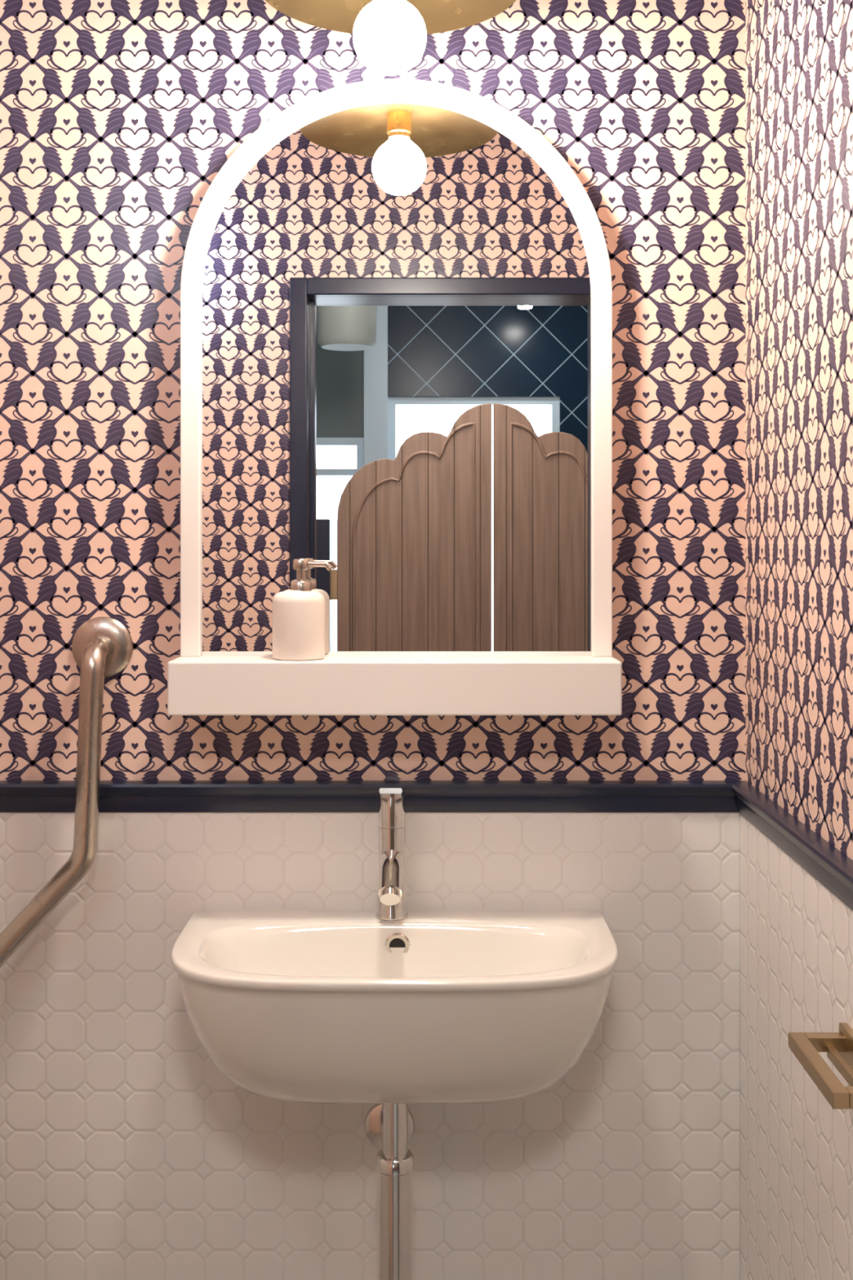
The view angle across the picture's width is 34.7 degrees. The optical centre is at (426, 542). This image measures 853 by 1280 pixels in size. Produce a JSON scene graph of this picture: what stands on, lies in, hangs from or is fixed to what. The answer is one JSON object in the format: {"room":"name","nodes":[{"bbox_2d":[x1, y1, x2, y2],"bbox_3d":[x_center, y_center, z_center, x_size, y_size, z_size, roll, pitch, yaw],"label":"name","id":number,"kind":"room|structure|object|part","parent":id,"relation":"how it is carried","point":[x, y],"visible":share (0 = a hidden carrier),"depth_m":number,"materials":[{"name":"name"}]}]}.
{"room":"public restroom","nodes":[
{"label":"public restroom","id":0,"kind":"room"},
{"bbox_2d":[0,0,745,780],"bbox_3d":[-0.140,0.170,1.900,1.340,2.500,0.120,0,0,0],"label":"wall","id":1,"kind":"structure","parent":0,"point":[118,118],"depth_m":1.84,"materials":[{"name":"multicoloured paper"}]},
{"bbox_2d":[0,616,133,968],"bbox_3d":[-0.533,0.376,1.801,0.276,0.554,0.077,0,0,0],"label":"grab rail","id":2,"kind":"object","parent":1,"relation":"attached to","point":[102,646],"visible":1,"depth_m":1.77,"materials":[{"name":"silver metal"}]},
{"bbox_2d":[0,812,739,1279],"bbox_3d":[-0.145,0.885,1.835,1.130,1.069,0.010,0,0,0],"label":"tile wainscot","id":3,"kind":"structure","parent":1,"relation":"attached to","point":[126,1153],"depth_m":1.83,"materials":[{"name":"white tile"}]},
{"bbox_2d":[0,780,744,812],"bbox_3d":[-0.140,0.341,1.828,1.140,0.041,0.024,0,0,0],"label":"trim","id":4,"kind":"structure","parent":1,"relation":"attached to","point":[15,796],"depth_m":1.82,"materials":[{"name":"blue paint"}]},
{"bbox_2d":[170,909,617,1103],"bbox_3d":[-0.038,0.587,1.680,0.547,0.190,0.300,0,0,0],"label":"basin","id":5,"kind":"object","parent":1,"relation":"attached to","point":[305,1006],"visible":0.98,"depth_m":1.60,"materials":[{"name":"white ceramic"}]},
{"bbox_2d":[364,1103,414,1279],"bbox_3d":[-0.041,1.050,1.740,0.085,0.740,0.180,0,0,0],"label":"pipe","id":6,"kind":"object","parent":5,"relation":"attached to","point":[389,1127],"visible":0.84,"depth_m":1.68,"materials":[{"name":"silver metal"}]},
{"bbox_3d":[-0.044,0.782,1.758,0.024,0.028,0.137,0,0,-5],"label":"wall arm","id":7,"kind":"part","parent":6,"relation":"part of","materials":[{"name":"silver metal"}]},
{"bbox_2d":[375,787,408,920],"bbox_3d":[-0.046,0.402,1.762,0.043,0.178,0.116,0,0,0],"label":"mixer tap","id":8,"kind":"object","parent":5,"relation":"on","point":[391,905],"visible":1,"depth_m":1.78,"materials":[{"name":"silver metal"}]},
{"bbox_3d":[-0.046,0.426,1.755,0.030,0.056,0.090,0,0,0],"label":"spout","id":9,"kind":"part","parent":8,"relation":"part of","materials":[{"name":"silver metal"}]},
{"bbox_3d":[-0.046,0.326,1.774,0.030,0.025,0.065,0,0,0],"label":"lever","id":10,"kind":"part","parent":8,"relation":"part of","materials":[{"name":"silver metal"}]},
{"bbox_2d":[167,79,622,715],"bbox_3d":[-0.040,-0.196,1.781,0.574,0.829,0.118,0,0,0],"label":"wall mirror","id":11,"kind":"object","parent":1,"relation":"attached to","point":[396,295],"visible":1,"depth_m":1.81,"materials":[{"name":"white wood"}]},
{"bbox_2d":[272,559,333,661],"bbox_3d":[-0.165,0.086,1.766,0.068,0.129,0.068,0,0,-39],"label":"soap dispenser","id":12,"kind":"object","parent":11,"relation":"on","point":[298,612],"visible":1,"depth_m":1.74,"materials":[{"name":"beige ceramic"}]},
{"bbox_2d":[272,590,324,661],"bbox_3d":[-0.165,0.105,1.766,0.068,0.089,0.068,0,0,0],"label":"bottle","id":13,"kind":"object","parent":12,"relation":"attached to","point":[298,615],"depth_m":1.74,"materials":[{"name":"beige ceramic"}]},
{"bbox_2d":[167,656,622,715],"bbox_3d":[-0.040,0.184,1.781,0.574,0.068,0.118,0,0,0],"label":"shelf","id":14,"kind":"object","parent":11,"relation":"attached to","point":[197,685],"depth_m":1.72,"materials":[{"name":"white wood"}]},
{"bbox_2d":[745,0,852,860],"bbox_3d":[0.490,0.170,1.250,0.120,2.500,1.180,0,0,0],"label":"wall","id":15,"kind":"structure","parent":0,"point":[799,53],"depth_m":1.57,"materials":[{"name":"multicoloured paper"}]},
{"bbox_2d":[732,780,852,911],"bbox_3d":[0.418,0.341,1.300,0.024,0.041,1.080,0,0,0],"label":"trim","id":16,"kind":"structure","parent":15,"relation":"attached to","point":[828,865],"depth_m":1.52,"materials":[{"name":"blue paint"}]},
{"bbox_2d":[739,813,852,1279],"bbox_3d":[0.425,0.885,1.300,0.010,1.069,1.080,0,0,0],"label":"tiled wall","id":17,"kind":"structure","parent":15,"relation":"attached to","point":[796,935],"depth_m":1.58,"materials":[{"name":"white tile"}]},
{"bbox_2d":[788,1022,852,1108],"bbox_3d":[0.390,0.494,1.285,0.060,0.030,0.160,0,0,0],"label":"toilet roll holder","id":18,"kind":"object","parent":17,"relation":"attached to","point":[806,1046],"visible":1,"depth_m":1.31,"materials":[{"name":"gold metal"}]},
{"bbox_3d":[0.416,0.494,1.285,0.008,0.030,0.160,0,0,0],"label":"wall plate","id":19,"kind":"part","parent":18,"relation":"part of","materials":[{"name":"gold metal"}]},
{"bbox_3d":[-0.140,-1.120,1.300,1.340,0.080,1.280,0,0,0],"label":"ceiling","id":20,"kind":"structure","parent":0,"visible":0},
{"bbox_2d":[265,0,516,75],"bbox_3d":[-0.041,-0.804,1.538,0.302,0.552,0.302,0,0,0],"label":"pendant lamp","id":21,"kind":"object","parent":20,"relation":"hanging from","point":[389,37],"visible":1,"depth_m":1.58,"materials":[{"name":"gold"}]},
{"bbox_3d":[-0.041,-0.573,1.538,0.083,0.088,0.083,0,0,0],"label":"globe bulb","id":22,"kind":"part","parent":21,"relation":"part of","materials":[{"name":"white glass"}]},
{"bbox_3d":[-0.041,-0.639,1.538,0.302,0.026,0.302,0,0,0],"label":"lamp shade","id":23,"kind":"part","parent":21,"relation":"part of","materials":[{"name":"gold metal"}]}
]}

